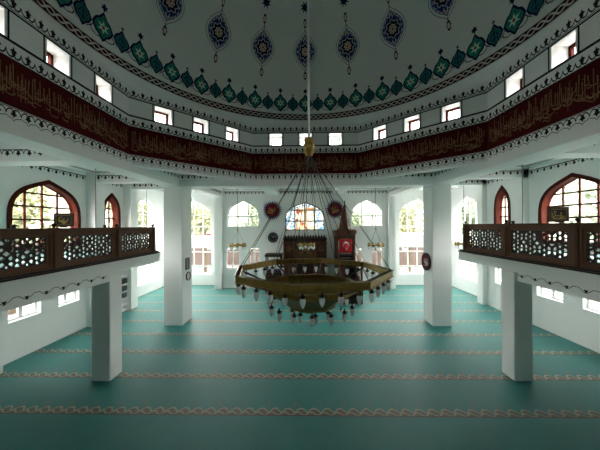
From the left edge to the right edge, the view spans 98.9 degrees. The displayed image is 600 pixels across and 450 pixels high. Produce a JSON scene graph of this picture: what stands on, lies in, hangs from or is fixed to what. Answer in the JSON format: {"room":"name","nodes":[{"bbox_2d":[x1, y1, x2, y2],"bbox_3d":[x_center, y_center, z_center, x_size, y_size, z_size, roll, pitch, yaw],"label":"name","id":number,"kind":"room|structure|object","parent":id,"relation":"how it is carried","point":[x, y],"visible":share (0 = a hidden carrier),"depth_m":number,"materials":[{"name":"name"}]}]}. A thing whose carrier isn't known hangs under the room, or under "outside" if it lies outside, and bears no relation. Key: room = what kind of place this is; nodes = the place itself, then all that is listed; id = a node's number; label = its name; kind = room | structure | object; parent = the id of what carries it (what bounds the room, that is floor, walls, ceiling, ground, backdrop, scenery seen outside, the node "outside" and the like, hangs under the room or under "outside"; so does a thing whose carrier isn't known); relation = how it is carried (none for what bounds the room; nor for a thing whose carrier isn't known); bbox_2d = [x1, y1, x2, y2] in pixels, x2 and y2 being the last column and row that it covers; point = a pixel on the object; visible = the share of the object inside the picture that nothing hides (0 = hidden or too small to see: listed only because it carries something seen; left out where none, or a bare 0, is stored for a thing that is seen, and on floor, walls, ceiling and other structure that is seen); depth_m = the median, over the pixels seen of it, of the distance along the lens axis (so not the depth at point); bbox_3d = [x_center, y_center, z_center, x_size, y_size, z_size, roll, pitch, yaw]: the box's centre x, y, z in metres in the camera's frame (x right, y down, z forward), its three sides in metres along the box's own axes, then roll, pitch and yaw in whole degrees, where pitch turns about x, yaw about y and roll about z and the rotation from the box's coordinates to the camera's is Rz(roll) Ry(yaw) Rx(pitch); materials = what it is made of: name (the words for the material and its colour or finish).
{"room":"mosque","nodes":[
{"label":"mosque","id":0,"kind":"room"},
{"bbox_2d":[0,253,106,268],"bbox_3d":[-7.589,1.039,3.383,3.870,0.001,12.900,0,0,1],"label":"floor","id":1,"kind":"structure","parent":0,"point":[41,255],"depth_m":7.87,"materials":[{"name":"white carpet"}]},
{"bbox_2d":[0,166,122,364],"bbox_3d":[-9.634,1.069,5.545,0.304,6.780,17.150,0,0,1],"label":"wall","id":2,"kind":"structure","parent":0,"point":[52,322],"depth_m":9.45,"materials":[{"name":"white paint"}]},
{"bbox_2d":[8,302,36,321],"bbox_3d":[-9.615,2.727,8.817,0.070,0.920,1.040,0,0,1],"label":"window","id":3,"kind":"structure","parent":2,"relation":"in","point":[23,311],"depth_m":8.87,"materials":[{"name":"white glass"}]},
{"bbox_2d":[6,180,80,250],"bbox_3d":[-9.548,-0.415,9.623,0.325,2.547,2.720,0,0,1],"label":"window","id":4,"kind":"structure","parent":2,"relation":"in","point":[73,205],"depth_m":9.60,"materials":[{"name":"brown wood"}]},
{"bbox_2d":[59,292,74,304],"bbox_3d":[-9.585,2.730,10.461,0.070,0.920,0.910,0,0,1],"label":"window","id":5,"kind":"structure","parent":2,"relation":"in","point":[69,297],"depth_m":10.52,"materials":[{"name":"white glass"}]},
{"bbox_2d":[86,172,104,326],"bbox_3d":[-9.169,1.081,11.523,0.420,6.780,0.520,0,0,1],"label":"pilaster","id":6,"kind":"object","parent":2,"relation":"attached to","point":[90,176],"visible":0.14,"depth_m":11.27,"materials":[{"name":"white paint"}]},
{"bbox_2d":[105,193,120,239],"bbox_3d":[-9.492,-0.444,12.772,0.325,2.318,1.160,0,0,1],"label":"window","id":7,"kind":"structure","parent":2,"relation":"in","point":[111,199],"depth_m":13.13,"materials":[{"name":"brown wood"}]},
{"bbox_2d":[123,184,137,309],"bbox_3d":[-9.128,1.086,13.837,0.420,6.780,0.550,0,0,1],"label":"pilaster","id":8,"kind":"object","parent":2,"relation":"attached to","point":[130,195],"visible":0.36,"depth_m":13.61,"materials":[{"name":"white paint"}]},
{"bbox_2d":[0,0,128,170],"bbox_3d":[-5.570,-3.013,5.713,0.453,2.651,4.577,0,0,1],"label":"wall","id":9,"kind":"structure","parent":0,"point":[59,106],"depth_m":5.68,"materials":[{"name":"paint"}]},
{"bbox_2d":[47,51,52,65],"bbox_3d":[-5.773,-3.694,5.711,0.077,0.495,0.517,0,0,1],"label":"window","id":10,"kind":"structure","parent":9,"relation":"in","point":[49,55],"depth_m":5.90,"materials":[{"name":"brown wood"}]},
{"bbox_2d":[62,166,110,172],"bbox_3d":[-8.012,-2.327,5.549,4.900,0.004,17.200,0,0,1],"label":"ceiling","id":11,"kind":"structure","parent":0,"point":[79,168],"depth_m":10.69,"materials":[{"name":"white paint"}]},
{"bbox_2d":[0,142,85,165],"bbox_3d":[-7.748,-2.046,7.357,3.442,0.580,0.574,0,0,1],"label":"beam","id":12,"kind":"structure","parent":11,"relation":"attached to","point":[10,155],"depth_m":7.08,"materials":[{"name":"white paint"}]},
{"bbox_2d":[92,168,98,252],"bbox_3d":[-7.670,-0.439,9.639,0.928,3.765,0.928,0,0,13],"label":"ring chandelier","id":13,"kind":"object","parent":11,"relation":"hanging from","point":[95,168],"visible":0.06,"depth_m":9.63,"materials":[{"name":"gold metal"}]},
{"bbox_2d":[97,173,150,183],"bbox_3d":[-7.673,-2.107,11.551,3.442,0.440,0.424,0,0,1],"label":"beam","id":14,"kind":"structure","parent":11,"relation":"attached to","point":[104,178],"depth_m":11.36,"materials":[{"name":"white paint"}]},
{"bbox_2d":[138,190,163,296],"bbox_3d":[-10.193,1.037,16.682,0.250,6.900,5.100,0,0,1],"label":"wall","id":15,"kind":"structure","parent":0,"point":[155,198],"depth_m":18.08,"materials":[{"name":"white paint"}]},
{"bbox_2d":[138,199,153,237],"bbox_3d":[-10.268,-0.462,16.787,0.070,2.600,2.250,0,0,1],"label":"window","id":16,"kind":"structure","parent":15,"relation":"in","point":[143,200],"depth_m":17.04,"materials":[{"name":"white paint"}]},
{"bbox_2d":[138,262,154,284],"bbox_3d":[-10.253,2.738,16.779,0.070,2.100,2.440,0,0,1],"label":"window","id":17,"kind":"structure","parent":15,"relation":"in","point":[146,272],"depth_m":17.15,"materials":[{"name":"white glass"}]},
{"bbox_2d":[129,86,252,181],"bbox_3d":[-3.821,-3.111,9.721,4.577,2.453,0.453,0,0,-44],"label":"wall","id":18,"kind":"structure","parent":0,"point":[174,146],"depth_m":9.17,"materials":[{"name":"paint"}]},
{"bbox_2d":[155,111,167,123],"bbox_3d":[-4.893,-3.690,8.966,0.517,0.495,0.077,0,0,-44],"label":"window","id":19,"kind":"structure","parent":18,"relation":"in","point":[159,116],"depth_m":9.00,"materials":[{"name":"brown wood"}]},
{"bbox_2d":[194,121,203,132],"bbox_3d":[-3.967,-3.693,9.860,0.517,0.495,0.077,0,0,-44],"label":"window","id":20,"kind":"structure","parent":18,"relation":"in","point":[199,127],"depth_m":9.92,"materials":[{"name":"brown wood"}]},
{"bbox_2d":[227,131,232,139],"bbox_3d":[-3.041,-3.695,10.754,0.517,0.495,0.077,0,0,-44],"label":"window","id":21,"kind":"structure","parent":18,"relation":"in","point":[229,133],"depth_m":10.83,"materials":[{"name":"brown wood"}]},
{"bbox_2d":[191,193,214,284],"bbox_3d":[-7.986,1.033,19.318,4.070,6.900,0.250,0,0,1],"label":"wall","id":22,"kind":"structure","parent":0,"point":[207,200],"depth_m":19.17,"materials":[{"name":"white paint"}]},
{"bbox_2d":[191,200,210,236],"bbox_3d":[-8.007,-0.497,19.392,2.720,2.800,0.070,0,0,1],"label":"window","id":23,"kind":"structure","parent":22,"relation":"in","point":[193,201],"depth_m":19.37,"materials":[{"name":"white paint"}]},
{"bbox_2d":[192,247,211,273],"bbox_3d":[-7.992,2.673,19.384,2.800,2.020,0.070,0,0,1],"label":"window","id":24,"kind":"structure","parent":22,"relation":"in","point":[201,256],"depth_m":19.37,"materials":[{"name":"white glass"}]},
{"bbox_2d":[0,285,599,449],"bbox_3d":[0.219,4.418,8.188,22.400,0.001,22.800,0,0,1],"label":"floor","id":25,"kind":"structure","parent":0,"point":[234,376],"depth_m":7.09,"materials":[{"name":"teal carpet"}]},
{"bbox_2d":[0,312,2,373],"bbox_3d":[-9.177,3.036,7.458,0.450,2.850,0.600,0,0,1],"label":"column","id":26,"kind":"structure","parent":25,"relation":"on","point":[1,313],"depth_m":7.70,"materials":[{"name":"white paint"}]},
{"bbox_2d":[92,271,121,380],"bbox_3d":[-5.663,2.910,7.546,0.536,3.070,0.500,0,0,1],"label":"column","id":27,"kind":"structure","parent":25,"relation":"on","point":[106,297],"depth_m":7.30,"materials":[{"name":"white paint"}]},
{"bbox_2d":[0,253,159,312],"bbox_3d":[-7.488,1.324,3.381,4.070,0.560,12.900,0,0,1],"label":"gallery","id":28,"kind":"object","parent":27,"relation":"on","point":[14,294],"visible":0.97,"depth_m":5.77,"materials":[{"name":"white paint"}]},
{"bbox_2d":[0,223,160,282],"bbox_3d":[-5.484,0.495,4.915,0.270,1.085,9.565,0,0,1],"label":"gallery railing","id":29,"kind":"object","parent":28,"relation":"on","point":[53,238],"visible":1,"depth_m":5.98,"materials":[{"name":"brown wood"}]},
{"bbox_2d":[54,213,73,227],"bbox_3d":[-5.410,-0.105,5.878,0.450,0.330,0.060,0,0,1],"label":"board","id":30,"kind":"object","parent":29,"relation":"on","point":[63,220],"visible":0.89,"depth_m":5.87,"materials":[{"name":"brown wood"}]},
{"bbox_2d":[121,269,128,311],"bbox_3d":[-9.161,3.374,13.088,0.320,2.200,0.860,0,0,1],"label":"bookcase","id":31,"kind":"object","parent":25,"relation":"on","point":[125,273],"visible":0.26,"depth_m":13.48,"materials":[{"name":"white paint"}]},
{"bbox_2d":[164,187,191,325],"bbox_3d":[-5.612,1.004,11.840,0.823,6.900,0.980,0,0,1],"label":"column","id":32,"kind":"structure","parent":25,"relation":"on","point":[177,200],"depth_m":11.35,"materials":[{"name":"white paint"}]},
{"bbox_2d":[185,257,189,269],"bbox_3d":[-5.176,1.772,11.820,0.043,0.540,0.340,0,0,1],"label":"display","id":33,"kind":"object","parent":32,"relation":"attached to","point":[187,260],"visible":1,"depth_m":11.77,"materials":[{"name":"black plastic"}]},
{"bbox_2d":[265,253,282,292],"bbox_3d":[-1.728,3.178,17.177,1.120,2.540,0.940,0,0,1],"label":"seat","id":34,"kind":"object","parent":25,"relation":"on","point":[277,273],"visible":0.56,"depth_m":16.73,"materials":[{"name":"brown wood"}]},
{"bbox_2d":[283,235,326,275],"bbox_3d":[0.350,2.514,17.778,3.030,3.850,0.546,0,0,1],"label":"niche","id":35,"kind":"object","parent":25,"relation":"on","point":[288,244],"visible":0.57,"depth_m":17.60,"materials":[{"name":"brown wood"}]},
{"bbox_2d":[297,248,312,258],"bbox_3d":[0.348,2.009,17.772,1.098,0.860,0.280,0,0,1],"label":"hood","id":36,"kind":"object","parent":35,"relation":"attached to","point":[307,253],"depth_m":17.72,"materials":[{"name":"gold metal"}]},
{"bbox_2d":[333,200,362,303],"bbox_3d":[2.966,1.378,16.112,1.360,6.090,3.670,0,0,1],"label":"pulpit","id":37,"kind":"object","parent":25,"relation":"on","point":[344,215],"visible":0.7,"depth_m":16.64,"materials":[{"name":"brown wood"}]},
{"bbox_2d":[339,239,351,252],"bbox_3d":[2.954,1.354,16.600,0.842,0.900,0.048,0,0,1],"label":"flag","id":38,"kind":"object","parent":37,"relation":"attached to","point":[347,244],"visible":0.92,"depth_m":16.60,"materials":[{"name":"red fabric"}]},
{"bbox_2d":[423,185,451,325],"bbox_3d":[6.170,0.947,11.575,0.827,6.900,0.870,0,0,1],"label":"column","id":39,"kind":"structure","parent":25,"relation":"on","point":[436,198],"depth_m":11.14,"materials":[{"name":"white paint"}]},
{"bbox_2d":[421,253,430,269],"bbox_3d":[5.726,1.659,11.666,0.060,0.800,0.800,0,0,1],"label":"roundel","id":40,"kind":"object","parent":39,"relation":"attached to","point":[426,260],"visible":1,"depth_m":11.63,"materials":[{"name":"brown wood"}]},
{"bbox_2d":[501,269,532,380],"bbox_3d":[6.271,2.852,7.438,0.517,3.070,0.490,0,0,1],"label":"column","id":41,"kind":"structure","parent":25,"relation":"on","point":[516,296],"depth_m":7.20,"materials":[{"name":"white paint"}]},
{"bbox_2d":[459,252,599,301],"bbox_3d":[8.001,1.249,3.190,4.170,0.560,13.070,0,0,1],"label":"gallery","id":42,"kind":"object","parent":41,"relation":"on","point":[575,283],"visible":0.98,"depth_m":6.14,"materials":[{"name":"white paint"}]},
{"bbox_2d":[458,218,599,274],"bbox_3d":[5.993,0.409,4.661,0.270,1.145,10.065,0,0,1],"label":"gallery railing","id":43,"kind":"object","parent":42,"relation":"on","point":[578,234],"visible":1,"depth_m":6.42,"materials":[{"name":"brown wood"}]},
{"bbox_2d":[548,206,568,222],"bbox_3d":[5.753,-0.232,5.709,0.440,0.358,0.060,0,0,1],"label":"board","id":44,"kind":"object","parent":43,"relation":"on","point":[555,214],"visible":1,"depth_m":5.70,"materials":[{"name":"brown wood"}]},
{"bbox_2d":[0,131,599,188],"bbox_3d":[0.146,-2.199,5.602,12.452,0.968,12.452,0,0,1],"label":"beam","id":45,"kind":"structure","parent":0,"point":[454,175],"depth_m":9.23,"materials":[{"name":"white paint"}]},
{"bbox_2d":[22,0,586,124],"bbox_3d":[0.135,-4.459,5.607,11.154,0.187,11.154,0,0,1],"label":"cove","id":46,"kind":"object","parent":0,"point":[483,75],"visible":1,"depth_m":8.04,"materials":[{"name":"paint"}]},
{"bbox_2d":[31,0,578,120],"bbox_3d":[0.121,-7.446,5.614,11.421,5.786,11.421,0,0,1],"label":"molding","id":47,"kind":"structure","parent":0,"point":[241,57],"depth_m":9.35,"materials":[{"name":"paint"}]},
{"bbox_2d":[234,0,393,326],"bbox_3d":[0.211,-4.160,5.451,3.065,12.249,3.065,0,0,35],"label":"chandelier","id":48,"kind":"object","parent":47,"relation":"hanging from","point":[304,293],"visible":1,"depth_m":4.96,"materials":[{"name":"gold metal"}]},
{"bbox_2d":[223,190,387,285],"bbox_3d":[0.315,0.990,18.190,12.570,6.900,0.250,0,0,1],"label":"wall","id":49,"kind":"structure","parent":0,"point":[258,198],"depth_m":18.12,"materials":[{"name":"white paint"}]},
{"bbox_2d":[214,190,222,288],"bbox_3d":[-5.723,1.019,18.073,0.500,6.900,0.300,0,0,1],"label":"pilaster","id":50,"kind":"object","parent":49,"relation":"attached to","point":[218,201],"visible":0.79,"depth_m":17.93,"materials":[{"name":"white paint"}]},
{"bbox_2d":[226,247,238,268],"bbox_3d":[-4.777,2.350,18.298,0.990,1.530,0.070,0,0,1],"label":"window","id":51,"kind":"structure","parent":49,"relation":"in","point":[232,256],"depth_m":18.30,"materials":[{"name":"white glass"}]},
{"bbox_2d":[234,189,237,236],"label":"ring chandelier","id":52,"kind":"object","parent":49,"relation":"hanging from","point":[237,189],"depth_m":14.76,"materials":[{"name":"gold metal"}]},
{"bbox_2d":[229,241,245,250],"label":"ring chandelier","id":53,"kind":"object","parent":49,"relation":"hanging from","point":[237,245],"depth_m":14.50,"materials":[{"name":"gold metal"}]},
{"bbox_2d":[228,200,258,226],"bbox_3d":[-4.027,-0.809,18.291,2.260,1.920,0.070,0,0,1],"label":"window","id":54,"kind":"structure","parent":49,"relation":"in","point":[248,216],"depth_m":18.27,"materials":[{"name":"white paint"}]},
{"bbox_2d":[249,247,259,268],"bbox_3d":[-3.232,2.343,18.270,0.800,1.530,0.070,0,0,1],"label":"window","id":55,"kind":"structure","parent":49,"relation":"in","point":[254,257],"depth_m":18.27,"materials":[{"name":"white glass"}]},
{"bbox_2d":[263,201,281,219],"bbox_3d":[-1.942,-1.029,18.072,1.390,1.400,0.055,0,0,1],"label":"roundel","id":56,"kind":"object","parent":49,"relation":"attached to","point":[269,208],"visible":0.85,"depth_m":18.06,"materials":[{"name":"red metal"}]},
{"bbox_2d":[268,232,277,242],"bbox_3d":[-1.902,0.881,18.090,0.720,0.720,0.050,0,0,1],"label":"wall clock","id":57,"kind":"object","parent":49,"relation":"attached to","point":[272,237],"visible":1,"depth_m":18.09,"materials":[{"name":"black plastic"}]},
{"bbox_2d":[285,202,323,229],"bbox_3d":[0.333,-0.630,18.213,2.780,1.980,0.070,0,0,1],"label":"window","id":58,"kind":"structure","parent":49,"relation":"in","point":[310,219],"depth_m":18.21,"materials":[{"name":"multicoloured glass"}]},
{"bbox_2d":[326,201,342,218],"bbox_3d":[2.457,-1.090,17.994,1.390,1.400,0.055,0,0,1],"label":"roundel","id":59,"kind":"object","parent":49,"relation":"attached to","point":[338,205],"visible":0.83,"depth_m":17.98,"materials":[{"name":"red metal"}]},
{"bbox_2d":[355,247,362,267],"bbox_3d":[4.021,2.308,18.141,0.790,1.530,0.070,0,0,1],"label":"window","id":60,"kind":"structure","parent":49,"relation":"in","point":[356,248],"depth_m":18.12,"materials":[{"name":"white glass"}]},
{"bbox_2d":[351,199,382,226],"bbox_3d":[4.701,-0.861,18.136,2.240,1.940,0.070,0,0,1],"label":"window","id":61,"kind":"structure","parent":49,"relation":"in","point":[361,215],"depth_m":18.11,"materials":[{"name":"white paint"}]},
{"bbox_2d":[373,188,376,235],"label":"chain","id":62,"kind":"object","parent":49,"relation":"hanging from","point":[375,188],"depth_m":14.62,"materials":[{"name":"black metal"}]},
{"bbox_2d":[367,236,384,249],"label":"ring chandelier","id":63,"kind":"object","parent":49,"relation":"hanging from","point":[378,245],"depth_m":14.32,"materials":[{"name":"gold metal"}]},
{"bbox_2d":[371,247,382,266],"bbox_3d":[5.431,2.301,18.116,0.830,1.530,0.070,0,0,1],"label":"window","id":64,"kind":"structure","parent":49,"relation":"in","point":[377,259],"depth_m":18.12,"materials":[{"name":"white glass"}]},
{"bbox_2d":[387,189,395,288],"bbox_3d":[6.370,0.961,17.857,0.450,6.900,0.300,0,0,1],"label":"pilaster","id":65,"kind":"object","parent":49,"relation":"attached to","point":[391,199],"visible":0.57,"depth_m":17.71,"materials":[{"name":"white paint"}]},
{"bbox_2d":[253,124,358,185],"bbox_3d":[0.251,-3.028,11.316,4.577,2.651,0.453,0,0,1],"label":"wall","id":66,"kind":"structure","parent":0,"point":[273,165],"depth_m":11.10,"materials":[{"name":"paint"}]},
{"bbox_2d":[271,137,281,144],"bbox_3d":[-1.043,-3.703,11.540,0.517,0.495,0.077,0,0,1],"label":"window","id":67,"kind":"structure","parent":66,"relation":"in","point":[274,140],"depth_m":11.54,"materials":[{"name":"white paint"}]},
{"bbox_2d":[329,136,339,144],"bbox_3d":[1.531,-3.716,11.494,0.517,0.495,0.077,0,0,1],"label":"window","id":68,"kind":"structure","parent":66,"relation":"in","point":[333,140],"depth_m":11.50,"materials":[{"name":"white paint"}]},
{"bbox_2d":[156,158,565,192],"bbox_3d":[0.233,-2.491,8.053,21.500,0.024,22.500,0,0,1],"label":"ceiling","id":69,"kind":"structure","parent":0,"point":[452,187],"depth_m":17.31,"materials":[{"name":"white paint"}]},
{"bbox_2d":[133,184,192,189],"bbox_3d":[-7.631,-2.186,13.966,3.442,0.510,0.454,0,0,1],"label":"beam","id":70,"kind":"structure","parent":69,"relation":"attached to","point":[135,186],"depth_m":13.75,"materials":[{"name":"white paint"}]},
{"bbox_2d":[193,189,220,196],"bbox_3d":[-5.767,-2.202,15.310,0.448,0.490,5.839,0,0,1],"label":"beam","id":71,"kind":"structure","parent":69,"relation":"attached to","point":[212,192],"depth_m":16.23,"materials":[{"name":"white paint"}]},
{"bbox_2d":[260,188,277,194],"bbox_3d":[-1.977,-2.291,15.043,0.670,0.350,6.200,0,0,1],"label":"beam","id":72,"kind":"structure","parent":69,"relation":"attached to","point":[269,191],"depth_m":16.26,"materials":[{"name":"white paint"}]},
{"bbox_2d":[299,188,314,249],"bbox_3d":[0.394,-0.525,14.896,0.928,3.885,0.928,0,0,13],"label":"ring chandelier","id":73,"kind":"object","parent":69,"relation":"hanging from","point":[310,245],"visible":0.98,"depth_m":14.76,"materials":[{"name":"gold metal"}]},
{"bbox_2d":[333,188,350,194],"bbox_3d":[2.627,-2.313,14.961,0.680,0.350,6.200,0,0,1],"label":"beam","id":74,"kind":"structure","parent":69,"relation":"attached to","point":[340,191],"depth_m":16.37,"materials":[{"name":"white paint"}]},
{"bbox_2d":[389,187,420,195],"bbox_3d":[6.303,-2.261,14.945,0.438,0.490,6.139,0,0,1],"label":"beam","id":75,"kind":"structure","parent":69,"relation":"attached to","point":[393,191],"depth_m":15.92,"materials":[{"name":"white paint"}]},
{"bbox_2d":[454,186,472,248],"bbox_3d":[9.465,-0.569,14.835,0.928,3.885,0.928,0,0,13],"label":"ring chandelier","id":76,"kind":"object","parent":69,"relation":"hanging from","point":[456,244],"visible":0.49,"depth_m":14.84,"materials":[{"name":"gold metal"}]},
{"bbox_2d":[451,180,486,185],"bbox_3d":[8.382,-2.362,14.306,3.772,0.310,0.304,0,0,1],"label":"beam","id":77,"kind":"structure","parent":69,"relation":"attached to","point":[467,182],"depth_m":14.14,"materials":[{"name":"white paint"}]},
{"bbox_2d":[469,169,528,179],"bbox_3d":[8.336,-2.328,11.732,3.772,0.430,0.454,0,0,1],"label":"beam","id":78,"kind":"structure","parent":69,"relation":"attached to","point":[507,173],"depth_m":11.49,"materials":[{"name":"white paint"}]},
{"bbox_2d":[514,165,533,250],"bbox_3d":[8.107,-0.585,9.358,0.928,3.905,0.928,0,0,13],"label":"ring chandelier","id":79,"kind":"object","parent":69,"relation":"hanging from","point":[522,165],"visible":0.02,"depth_m":9.35,"materials":[{"name":"gold metal"}]},
{"bbox_2d":[544,143,599,158],"bbox_3d":[8.254,-2.233,7.072,3.772,0.640,0.574,0,0,1],"label":"beam","id":80,"kind":"structure","parent":69,"relation":"attached to","point":[593,151],"depth_m":6.87,"materials":[{"name":"white paint"}]},
{"bbox_2d":[395,191,423,284],"bbox_3d":[8.781,0.952,19.020,4.330,6.900,0.250,0,0,1],"label":"wall","id":81,"kind":"structure","parent":0,"point":[402,240],"depth_m":18.91,"materials":[{"name":"white paint"}]},
{"bbox_2d":[399,199,422,233],"bbox_3d":[8.690,-0.668,19.095,2.720,2.620,0.070,0,0,1],"label":"window","id":82,"kind":"structure","parent":81,"relation":"in","point":[408,213],"depth_m":19.08,"materials":[{"name":"white paint"}]},
{"bbox_2d":[399,246,423,273],"bbox_3d":[8.706,2.592,19.087,2.800,2.020,0.070,0,0,1],"label":"window","id":83,"kind":"structure","parent":81,"relation":"in","point":[410,262],"depth_m":19.09,"materials":[{"name":"white glass"}]},
{"bbox_2d":[358,81,487,180],"bbox_3d":[4.258,-3.150,9.566,0.453,2.453,4.577,0,0,-44],"label":"wall","id":84,"kind":"structure","parent":0,"point":[438,143],"depth_m":9.00,"materials":[{"name":"paint"}]},
{"bbox_2d":[378,129,384,138],"bbox_3d":[3.499,-3.727,10.637,0.077,0.495,0.517,0,0,-44],"label":"window","id":85,"kind":"structure","parent":84,"relation":"in","point":[381,133],"depth_m":10.74,"materials":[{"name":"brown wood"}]},
{"bbox_2d":[409,119,418,130],"bbox_3d":[4.393,-3.733,9.711,0.077,0.495,0.517,0,0,-44],"label":"window","id":86,"kind":"structure","parent":84,"relation":"in","point":[414,124],"depth_m":9.76,"materials":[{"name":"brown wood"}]},
{"bbox_2d":[446,107,459,120],"bbox_3d":[5.287,-3.740,8.785,0.077,0.495,0.517,0,0,-44],"label":"window","id":87,"kind":"structure","parent":84,"relation":"in","point":[453,113],"depth_m":8.81,"materials":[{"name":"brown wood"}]},
{"bbox_2d":[451,186,476,295],"bbox_3d":[11.030,0.935,16.704,0.250,6.900,4.300,0,0,1],"label":"wall","id":88,"kind":"structure","parent":0,"point":[465,284],"depth_m":17.91,"materials":[{"name":"white paint"}]},
{"bbox_2d":[459,248,476,280],"bbox_3d":[11.109,2.560,16.749,0.070,1.950,2.440,0,0,1],"label":"window","id":89,"kind":"structure","parent":88,"relation":"in","point":[467,269],"depth_m":16.95,"materials":[{"name":"white glass"}]},
{"bbox_2d":[459,197,476,235],"bbox_3d":[11.094,-0.565,16.756,0.070,2.600,2.350,0,0,1],"label":"window","id":90,"kind":"structure","parent":88,"relation":"in","point":[469,212],"depth_m":16.78,"materials":[{"name":"white paint"}]},
{"bbox_2d":[487,0,599,166],"bbox_3d":[5.854,-3.068,5.495,0.453,2.651,4.577,0,0,1],"label":"wall","id":91,"kind":"structure","parent":0,"point":[557,102],"depth_m":5.81,"materials":[{"name":"paint"}]},
{"bbox_2d":[568,42,575,57],"bbox_3d":[6.050,-3.751,5.500,0.077,0.495,0.517,0,0,1],"label":"window","id":92,"kind":"structure","parent":91,"relation":"in","point":[572,48],"depth_m":5.69,"materials":[{"name":"brown wood"}]},
{"bbox_2d":[487,158,599,352],"bbox_3d":[10.275,0.904,5.591,0.304,6.920,17.950,0,0,1],"label":"wall","id":93,"kind":"structure","parent":0,"point":[570,318],"depth_m":10.42,"materials":[{"name":"white paint"}]},
{"bbox_2d":[477,180,486,304],"bbox_3d":[10.158,0.924,14.344,0.250,6.920,0.450,0,0,1],"label":"pilaster","id":94,"kind":"object","parent":93,"relation":"attached to","point":[481,189],"visible":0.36,"depth_m":14.13,"materials":[{"name":"white paint"}]},
{"bbox_2d":[498,268,501,282],"bbox_3d":[10.460,2.454,12.920,0.070,1.150,1.220,0,0,1],"label":"window","id":95,"kind":"structure","parent":93,"relation":"in","point":[499,270],"depth_m":13.46,"materials":[{"name":"white glass"}]},
{"bbox_2d":[494,185,510,236],"bbox_3d":[10.379,-0.701,13.019,0.325,2.643,1.080,0,0,1],"label":"window","id":96,"kind":"structure","parent":93,"relation":"in","point":[502,194],"depth_m":13.30,"materials":[{"name":"brown wood"}]},
{"bbox_2d":[514,169,528,250],"bbox_3d":[10.096,0.918,11.695,0.280,6.920,0.450,0,0,1],"label":"pilaster","id":97,"kind":"object","parent":93,"relation":"attached to","point":[517,182],"visible":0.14,"depth_m":11.53,"materials":[{"name":"white paint"}]},
{"bbox_2d":[541,287,562,300],"bbox_3d":[10.418,2.599,10.530,0.070,0.850,1.120,0,0,1],"label":"window","id":98,"kind":"structure","parent":93,"relation":"in","point":[549,293],"depth_m":10.58,"materials":[{"name":"white glass"}]},
{"bbox_2d":[538,173,599,246],"bbox_3d":[10.319,-0.596,9.589,0.325,2.718,2.800,0,0,1],"label":"window","id":99,"kind":"structure","parent":93,"relation":"in","point":[547,196],"depth_m":9.98,"materials":[{"name":"brown wood"}]},
{"bbox_2d":[587,299,599,311],"bbox_3d":[10.386,2.595,8.686,0.070,0.850,1.150,0,0,1],"label":"window","id":100,"kind":"structure","parent":93,"relation":"in","point":[592,305],"depth_m":9.10,"materials":[{"name":"white glass"}]},
{"bbox_2d":[517,251,599,262],"bbox_3d":[8.100,0.963,3.189,3.970,0.001,13.070,0,0,1],"label":"floor","id":101,"kind":"structure","parent":0,"point":[565,254],"depth_m":8.47,"materials":[{"name":"teal carpet"}]},
{"label":"outside","id":102,"kind":"structure","parent":0,"visible":0},
{"label":"ground","id":103,"kind":"structure","parent":102,"visible":0},
{"bbox_2d":[12,186,69,244],"bbox_3d":[-16.676,1.034,14.479,4.791,8.171,4.942,0,0,1],"label":"tree","id":104,"kind":"object","parent":103,"relation":"on","point":[32,199],"visible":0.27,"depth_m":14.91,"materials":[{"name":"green plant"}]},
{"bbox_2d":[106,201,151,235],"bbox_3d":[-15.527,0.855,23.762,4.102,8.561,4.693,0,0,1],"label":"tree","id":105,"kind":"object","parent":103,"relation":"on","point":[140,203],"visible":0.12,"depth_m":23.55,"materials":[{"name":"green plant"}]},
{"bbox_2d":[191,202,210,235],"bbox_3d":[-9.997,1.175,26.877,4.890,7.882,4.403,0,0,1],"label":"tree","id":106,"kind":"object","parent":103,"relation":"on","point":[198,219],"visible":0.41,"depth_m":26.04,"materials":[{"name":"green plant"}]},
{"bbox_2d":[242,205,257,225],"bbox_3d":[-4.198,1.325,28.390,4.597,7.536,4.216,0,0,29],"label":"tree","id":107,"kind":"object","parent":103,"relation":"on","point":[253,211],"visible":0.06,"depth_m":27.71,"materials":[{"name":"green plant"}]},
{"bbox_2d":[352,210,368,225],"bbox_3d":[5.391,1.412,28.873,4.231,7.270,4.297,0,0,1],"label":"tree","id":108,"kind":"object","parent":103,"relation":"on","point":[354,223],"visible":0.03,"depth_m":27.72,"materials":[{"name":"green plant"}]},
{"bbox_2d":[400,200,422,232],"bbox_3d":[11.306,0.897,26.769,4.737,8.232,4.861,0,0,1],"label":"tree","id":109,"kind":"object","parent":103,"relation":"on","point":[403,229],"visible":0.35,"depth_m":25.75,"materials":[{"name":"green plant"}]},
{"bbox_2d":[460,199,474,234],"bbox_3d":[16.372,0.886,24.026,4.742,8.193,3.920,0,0,-19],"label":"tree","id":110,"kind":"object","parent":103,"relation":"on","point":[467,201],"visible":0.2,"depth_m":23.23,"materials":[{"name":"green plant"}]},
{"bbox_2d":[552,179,596,237],"bbox_3d":[17.459,0.356,14.291,5.155,9.199,5.478,0,0,1],"label":"tree","id":111,"kind":"object","parent":103,"relation":"on","point":[587,195],"visible":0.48,"depth_m":15.38,"materials":[{"name":"green plant"}]},
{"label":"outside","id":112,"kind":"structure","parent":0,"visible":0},
{"bbox_2d":[19,179,596,242],"bbox_3d":[0.171,-4.762,8.009,168.000,19.797,168.000,0,0,1],"label":"sky","id":113,"kind":"structure","parent":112,"point":[366,205],"depth_m":51.62,"materials":[{"name":"white"}]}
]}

